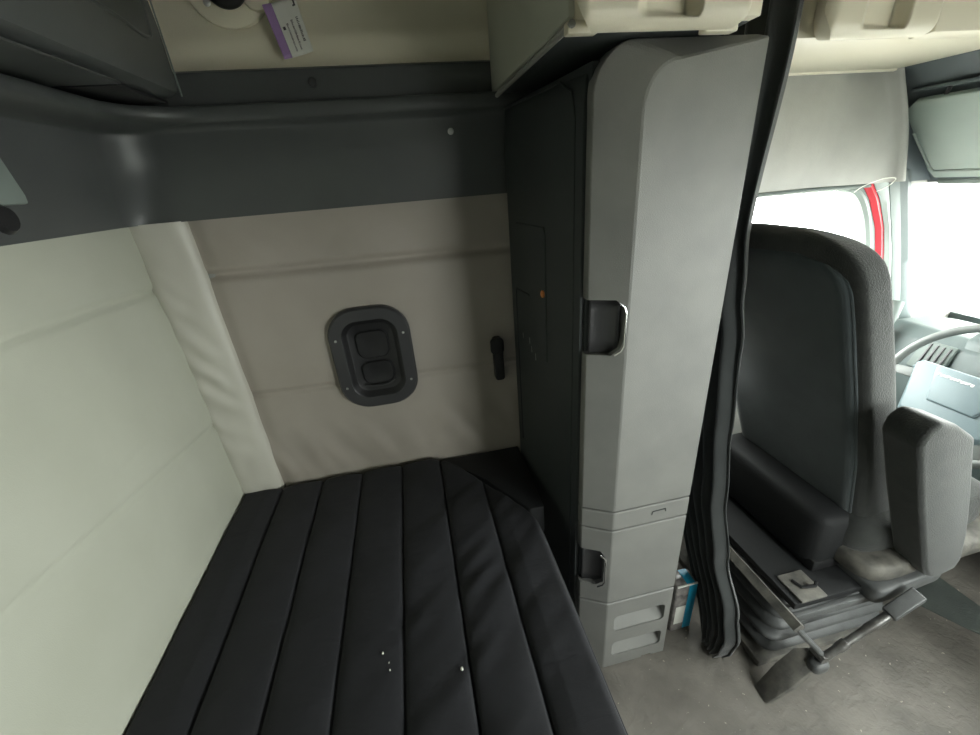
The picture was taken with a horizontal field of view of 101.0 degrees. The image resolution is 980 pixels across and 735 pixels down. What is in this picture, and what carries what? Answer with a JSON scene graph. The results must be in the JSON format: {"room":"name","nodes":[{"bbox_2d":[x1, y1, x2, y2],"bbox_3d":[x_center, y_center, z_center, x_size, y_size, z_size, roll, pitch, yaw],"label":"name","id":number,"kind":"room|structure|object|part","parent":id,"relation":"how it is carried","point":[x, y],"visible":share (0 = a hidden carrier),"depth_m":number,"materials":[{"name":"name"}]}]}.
{"room":"vehicle interior","nodes":[
{"label":"vehicle interior","id":0,"kind":"room"},
{"bbox_2d":[0,227,243,734],"bbox_3d":[-0.773,0.480,0.271,0.076,2.420,2.510,-9,25,-9],"label":"wall","id":1,"kind":"structure","parent":0,"point":[120,491],"depth_m":0.88,"materials":[{"name":"beige leather"}]},
{"bbox_2d":[0,158,27,234],"bbox_3d":[-0.859,-0.311,0.689,0.055,0.160,0.108,-9,25,-9],"label":"wall bracket","id":2,"kind":"object","parent":1,"relation":"attached to","point":[11,194],"visible":1,"depth_m":0.71,"materials":[{"name":"grey plastic"}]},
{"bbox_3d":[-0.830,-0.253,0.690,0.015,0.051,0.052,-9,25,-9],"label":"knob","id":3,"kind":"part","parent":2,"relation":"part of","materials":[{"name":"black plastic"}]},
{"bbox_3d":[-0.869,-0.331,0.678,0.040,0.113,0.107,-9,25,-9],"label":"bracket plate","id":4,"kind":"part","parent":2,"relation":"part of","materials":[{"name":"grey plastic"}]},
{"bbox_2d":[51,83,167,104],"bbox_3d":[-0.845,-0.610,0.904,0.130,0.008,0.205,-9,25,-9],"label":"pad","id":5,"kind":"object","parent":1,"relation":"attached to","point":[120,93],"visible":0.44,"depth_m":0.88,"materials":[{"name":"black plastic"}]},
{"bbox_2d":[0,61,531,245],"bbox_3d":[-0.051,-0.194,0.118,1.485,0.349,2.386,-9,25,-9],"label":"trim","id":6,"kind":"structure","parent":1,"relation":"attached to","point":[254,142],"depth_m":1.11,"materials":[{"name":"grey plastic"}]},
{"bbox_2d":[0,36,119,86],"bbox_3d":[-0.720,-0.336,0.303,0.188,0.005,1.100,-9,25,-9],"label":"plate","id":7,"kind":"object","parent":6,"relation":"on","point":[17,60],"visible":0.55,"depth_m":0.69,"materials":[{"name":"grey plastic"}]},
{"bbox_2d":[0,0,182,98],"bbox_3d":[-0.676,-0.383,-0.126,0.257,0.420,2.315,-9,25,-9],"label":"bunk","id":8,"kind":"object","parent":6,"relation":"on","point":[120,40],"visible":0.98,"depth_m":0.76,"materials":[{"name":"plastic"}]},
{"bbox_3d":[-0.787,-0.861,0.928,0.004,0.400,0.004,-9,25,-9],"label":"trim","id":9,"kind":"part","parent":8,"relation":"part of","materials":[{"name":"grey plastic"}]},
{"bbox_2d":[175,60,979,486],"bbox_3d":[0.623,-0.262,1.611,3.415,2.420,0.081,-9,25,-9],"label":"wall","id":10,"kind":"structure","parent":0,"point":[279,281],"depth_m":1.42,"materials":[{"name":"beige leather"}]},
{"bbox_2d":[129,221,285,495],"bbox_3d":[-0.908,0.139,1.397,0.165,1.207,0.042,-11,26,-14],"label":"trim","id":11,"kind":"structure","parent":10,"relation":"attached to","point":[180,280],"depth_m":1.29,"materials":[{"name":"beige leather"}]},
{"bbox_2d":[189,0,271,29],"bbox_3d":[-0.648,-0.944,0.970,0.206,0.200,0.064,-9,25,-9],"label":"lamp mount","id":12,"kind":"object","parent":10,"relation":"attached to","point":[226,14],"visible":0.98,"depth_m":1.01,"materials":[{"name":"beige plastic"}]},
{"bbox_3d":[-0.642,-0.903,0.978,0.110,0.061,0.044,-9,25,-9],"label":"bracket arm","id":13,"kind":"part","parent":12,"relation":"part of","materials":[{"name":"black plastic"}]},
{"bbox_2d":[262,0,312,58],"bbox_3d":[-0.515,-0.866,1.031,0.097,0.136,0.018,-18,28,-26],"label":"sticker","id":14,"kind":"object","parent":10,"relation":"attached to","point":[284,17],"visible":1,"depth_m":1.03,"materials":[{"name":"white paper"}]},
{"bbox_2d":[283,0,305,50],"bbox_3d":[-0.505,-0.875,1.033,0.050,0.109,0.005,-15,27,-20],"label":"print","id":15,"kind":"object","parent":14,"relation":"attached to","point":[294,30],"depth_m":1.04},
{"bbox_2d":[148,0,489,71],"bbox_3d":[-0.331,-1.018,1.025,1.505,0.416,0.040,-9,25,-9],"label":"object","id":16,"kind":"structure","parent":10,"relation":"attached to","point":[340,32],"depth_m":1.08,"materials":[{"name":"beige plastic"}]},
{"bbox_3d":[-0.289,0.004,1.500,1.210,1.270,0.038,-9,25,-9],"label":"padded panel","id":17,"kind":"part","parent":10,"relation":"part of","materials":[{"name":"beige leather"}]},
{"bbox_2d":[327,304,417,406],"bbox_3d":[-0.408,-0.034,1.429,0.275,0.375,0.038,-9,25,-9],"label":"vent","id":18,"kind":"object","parent":10,"relation":"attached to","point":[356,335],"visible":1,"depth_m":1.42,"materials":[{"name":"plastic"}]},
{"bbox_2d":[490,336,504,379],"bbox_3d":[0.027,-0.034,1.520,0.050,0.175,0.049,-9,25,-9],"label":"handle","id":19,"kind":"object","parent":10,"relation":"attached to","point":[496,343],"visible":1,"depth_m":1.51,"materials":[{"name":"black plastic"}]},
{"bbox_2d":[486,0,762,96],"bbox_3d":[0.223,-0.893,0.807,0.368,0.521,0.676,-9,25,-9],"label":"upper cabinet","id":20,"kind":"object","parent":10,"relation":"attached to","point":[533,44],"visible":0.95,"depth_m":0.74,"materials":[{"name":"beige plastic"}]},
{"bbox_3d":[0.243,-0.708,0.951,0.331,0.003,0.566,-9,25,-9],"label":"underside panel","id":21,"kind":"part","parent":20,"relation":"part of","materials":[{"name":"grey plastic"}]},
{"bbox_3d":[0.252,-0.742,0.527,0.293,0.480,0.043,-9,25,-9],"label":"door","id":22,"kind":"part","parent":20,"relation":"part of","materials":[{"name":"beige plastic"}]},
{"bbox_2d":[758,184,871,196],"bbox_3d":[0.972,-0.629,1.484,1.020,0.020,0.014,-9,25,-9],"label":"trim","id":23,"kind":"structure","parent":10,"relation":"attached to","point":[774,193],"depth_m":1.51,"materials":[{"name":"grey plastic"}]},
{"bbox_2d":[759,67,908,192],"bbox_3d":[1.028,-0.810,1.419,1.204,0.368,0.056,-8,25,-7],"label":"wall panel","id":24,"kind":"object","parent":10,"relation":"attached to","point":[830,130],"depth_m":1.45,"materials":[{"name":"grey plastic"}]},
{"bbox_2d":[757,169,911,322],"bbox_3d":[1.408,-0.375,1.663,1.170,0.757,0.154,-9,25,-9],"label":"door","id":25,"kind":"structure","parent":10,"relation":"in","point":[883,217],"depth_m":1.67,"materials":[{"name":"grey plastic"}]},
{"bbox_3d":[1.591,-0.449,1.733,0.330,0.710,0.022,-9,25,-9],"label":"frame","id":26,"kind":"part","parent":25,"relation":"part of","materials":[{"name":"red metal"}]},
{"bbox_3d":[1.611,-0.451,1.733,0.370,0.710,0.030,-9,25,-9],"label":"painted frame","id":27,"kind":"part","parent":25,"relation":"part of","materials":[{"name":"red paint"}]},
{"bbox_3d":[1.733,-0.469,1.751,0.340,0.710,0.031,-9,25,-9],"label":"pillar trim","id":28,"kind":"part","parent":25,"relation":"part of","materials":[{"name":"grey plastic"}]},
{"bbox_3d":[1.772,-0.190,1.821,0.148,0.233,0.082,-23,31,-34],"label":"grab handle","id":29,"kind":"part","parent":25,"relation":"part of","materials":[{"name":"grey plastic"}]},
{"bbox_2d":[788,68,897,75],"bbox_3d":[0.917,-0.955,1.313,1.000,0.020,0.016,-9,25,-9],"label":"trim","id":30,"kind":"structure","parent":10,"relation":"attached to","point":[894,69],"depth_m":1.35,"materials":[{"name":"beige plastic"}]},
{"bbox_2d":[854,177,895,192],"bbox_3d":[1.470,-0.694,1.537,0.155,0.048,0.016,-6,25,-2],"label":"thread","id":31,"kind":"object","parent":10,"relation":"hanging from","point":[888,177],"visible":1,"depth_m":1.53},
{"bbox_2d":[789,0,979,73],"bbox_3d":[1.041,-1.079,1.024,0.803,0.491,0.469,-9,25,-9],"label":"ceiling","id":32,"kind":"structure","parent":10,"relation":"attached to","point":[833,35],"depth_m":0.92,"materials":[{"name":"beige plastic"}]},
{"bbox_3d":[0.722,-0.945,0.807,0.027,0.480,0.094,5,27,20],"label":"door","id":33,"kind":"part","parent":32,"relation":"part of","materials":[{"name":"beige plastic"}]},
{"bbox_3d":[0.852,-0.753,0.927,0.231,0.012,0.057,-9,25,-9],"label":"door","id":34,"kind":"part","parent":32,"relation":"part of","materials":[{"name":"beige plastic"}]},
{"bbox_3d":[0.841,-0.951,0.798,0.295,0.480,0.044,-9,25,-9],"label":"door","id":35,"kind":"part","parent":32,"relation":"part of","materials":[{"name":"beige plastic"}]},
{"bbox_3d":[1.230,-1.023,0.886,0.493,0.465,0.059,-9,25,-9],"label":"fascia panel","id":36,"kind":"part","parent":32,"relation":"part of","materials":[{"name":"beige plastic"}]},
{"bbox_2d":[906,122,929,180],"bbox_3d":[1.622,-0.905,1.524,0.295,0.375,0.001,-9,25,-9],"label":"trim","id":37,"kind":"structure","parent":10,"relation":"attached to","point":[915,161],"depth_m":1.58,"materials":[{"name":"grey plastic"}]},
{"bbox_2d":[600,534,979,734],"bbox_3d":[0.961,1.343,1.042,3.415,0.050,2.500,-9,25,-9],"label":"floor","id":38,"kind":"structure","parent":0,"point":[919,674],"depth_m":1.42,"materials":[{"name":"grey plastic"}]},
{"bbox_2d":[443,446,543,530],"bbox_3d":[-0.150,1.170,0.754,1.070,0.672,2.272,-9,25,-9],"label":"bunk base","id":39,"kind":"object","parent":38,"relation":"on","point":[505,471],"visible":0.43,"depth_m":1.55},
{"bbox_2d":[125,459,627,734],"bbox_3d":[-0.196,0.905,0.626,1.032,0.142,2.274,-9,25,-9],"label":"mattress","id":40,"kind":"object","parent":39,"relation":"on","point":[426,565],"visible":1,"depth_m":1.03,"materials":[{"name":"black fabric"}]},
{"bbox_2d":[503,34,768,666],"bbox_3d":[0.352,0.156,1.363,0.396,1.915,0.534,-9,25,-9],"label":"storage cabinet","id":41,"kind":"object","parent":38,"relation":"on","point":[626,170],"visible":0.98,"depth_m":1.00,"materials":[{"name":"plastic"}]},
{"bbox_3d":[0.193,0.174,1.378,0.029,1.893,0.464,-12,26,-15],"label":"panel","id":42,"kind":"part","parent":41,"relation":"part of","materials":[{"name":"black plastic"}]},
{"bbox_3d":[0.460,0.622,1.345,0.333,0.328,0.078,-9,25,-9],"label":"door","id":43,"kind":"part","parent":41,"relation":"part of","materials":[{"name":"grey plastic"}]},
{"bbox_3d":[0.444,0.438,1.259,0.333,0.070,0.078,-9,25,-9],"label":"rail","id":44,"kind":"part","parent":41,"relation":"part of","materials":[{"name":"grey plastic"}]},
{"bbox_3d":[0.399,-0.111,1.003,0.333,1.135,0.078,-9,25,-9],"label":"door","id":45,"kind":"part","parent":41,"relation":"part of","materials":[{"name":"grey plastic"}]},
{"bbox_2d":[667,568,697,630],"bbox_3d":[0.745,0.921,1.598,0.090,0.268,0.072,-9,25,-9],"label":"wrapped package","id":46,"kind":"object","parent":38,"relation":"on","point":[685,585],"visible":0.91,"depth_m":1.55},
{"bbox_2d":[678,223,979,702],"bbox_3d":[1.274,0.259,1.445,0.930,1.521,0.752,-9,25,-9],"label":"seat","id":47,"kind":"object","parent":38,"relation":"on","point":[843,502],"visible":0.87,"depth_m":1.31,"materials":[{"name":"fabric"}]},
{"bbox_3d":[0.931,0.720,1.551,0.044,0.044,0.580,-9,25,-9],"label":"rail","id":48,"kind":"part","parent":47,"relation":"part of","materials":[{"name":"metal"}]},
{"bbox_3d":[1.217,0.947,1.750,0.580,0.030,0.500,-9,25,-9],"label":"plate","id":49,"kind":"part","parent":47,"relation":"part of","materials":[{"name":"metal"}]},
{"bbox_3d":[1.330,0.586,1.647,0.480,0.048,0.420,-9,25,-9],"label":"seat mount","id":50,"kind":"part","parent":47,"relation":"part of","materials":[{"name":"black plastic"}]},
{"bbox_3d":[1.216,0.647,1.624,0.530,0.027,0.545,-9,25,-9],"label":"suspension plate","id":51,"kind":"part","parent":47,"relation":"part of","materials":[{"name":"black plastic"}]},
{"bbox_3d":[1.021,0.105,1.416,0.391,1.065,0.506,-9,25,-9],"label":"panel","id":52,"kind":"part","parent":47,"relation":"part of","materials":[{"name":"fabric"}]},
{"bbox_3d":[1.045,0.896,1.323,0.119,0.140,0.020,-2,25,5],"label":"lever rod","id":53,"kind":"part","parent":47,"relation":"part of","materials":[{"name":"grey metal"}]},
{"bbox_3d":[1.103,0.095,1.429,0.568,1.186,0.565,-9,25,-9],"label":"backrest","id":54,"kind":"part","parent":47,"relation":"part of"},
{"bbox_3d":[1.172,0.806,1.369,0.340,0.032,0.019,-9,25,-9],"label":"slide rail","id":55,"kind":"part","parent":47,"relation":"part of","materials":[{"name":"grey rubber"}]},
{"bbox_3d":[1.201,0.885,1.327,0.225,0.171,0.032,-9,25,-9],"label":"lever arm","id":56,"kind":"part","parent":47,"relation":"part of","materials":[{"name":"metal"}]},
{"bbox_2d":[842,476,979,551],"bbox_3d":[1.437,0.430,1.596,0.560,0.177,0.530,-9,25,-9],"label":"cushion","id":57,"kind":"object","parent":47,"relation":"on","point":[871,529],"depth_m":1.35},
{"bbox_3d":[1.284,0.388,1.194,0.402,0.650,0.099,-9,25,-9],"label":"armrest","id":58,"kind":"part","parent":47,"relation":"part of","materials":[{"name":"grey plastic"}]},
{"bbox_2d":[916,577,979,633],"bbox_3d":[1.770,0.888,1.804,0.295,0.008,0.799,-9,25,-9],"label":"floor mat","id":59,"kind":"object","parent":38,"relation":"on","point":[943,599],"visible":0.11,"depth_m":1.63,"materials":[{"name":"grey rubber"}]},
{"bbox_2d":[905,49,979,183],"bbox_3d":[1.842,-0.636,0.359,0.400,0.871,2.410,-9,25,-9],"label":"wall","id":60,"kind":"structure","parent":0,"point":[966,65],"depth_m":1.33,"materials":[{"name":"grey plastic"}]},
{"bbox_2d":[908,76,979,176],"bbox_3d":[1.672,-0.669,1.076,0.206,0.293,0.946,-9,25,-9],"label":"sun visor","id":61,"kind":"object","parent":60,"relation":"attached to","point":[946,126],"visible":1,"depth_m":1.39,"materials":[{"name":"grey plastic"}]},
{"bbox_2d":[948,310,979,323],"bbox_3d":[2.536,0.637,1.086,0.050,0.950,2.410,-9,25,-9],"label":"windshield wiper","id":62,"kind":"structure","parent":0,"point":[961,315],"depth_m":1.91,"materials":[{"name":"black plastic"}]},
{"bbox_2d":[894,315,979,480],"bbox_3d":[2.239,0.498,0.943,0.492,0.668,2.345,-9,25,-9],"label":"dashboard","id":63,"kind":"object","parent":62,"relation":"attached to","point":[961,353],"visible":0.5,"depth_m":1.69,"materials":[{"name":"grey plastic"}]},
{"bbox_2d":[907,342,958,366],"bbox_3d":[1.830,-0.042,1.672,0.066,0.117,0.115,-9,25,-9],"label":"air vent","id":64,"kind":"object","parent":63,"relation":"attached to","point":[946,354],"depth_m":1.65,"materials":[{"name":"black plastic"}]},
{"bbox_2d":[895,324,979,468],"bbox_3d":[1.696,0.095,1.437,0.280,0.463,0.530,-9,25,-9],"label":"steering wheel","id":65,"kind":"object","parent":63,"relation":"attached to","point":[951,395],"visible":0.6,"depth_m":1.48,"materials":[{"name":"plastic"}]},
{"bbox_2d":[964,333,979,352],"bbox_3d":[1.991,0.131,1.453,0.150,0.398,0.490,-9,25,-9],"label":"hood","id":66,"kind":"object","parent":63,"relation":"attached to","point":[971,344],"depth_m":1.58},
{"bbox_3d":[0.775,-0.889,0.000,3.415,0.050,2.500,-9,25,-9],"label":"ceiling","id":67,"kind":"structure","parent":0,"visible":0},
{"bbox_2d":[683,0,803,657],"bbox_3d":[0.723,-0.077,1.196,0.065,2.399,0.810,-9,25,-9],"label":"curtain","id":68,"kind":"object","parent":67,"relation":"hanging from","point":[706,536],"visible":0.54,"depth_m":1.26,"materials":[{"name":"grey fabric"}]},
{"label":"outside","id":69,"kind":"structure","parent":0,"visible":0},
{"bbox_2d":[843,235,979,314],"bbox_3d":[0.997,2.113,2.290,30.000,0.100,30.000,-9,25,-9],"label":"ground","id":70,"kind":"structure","parent":69,"point":[972,305],"depth_m":8.03,"materials":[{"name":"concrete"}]}
]}

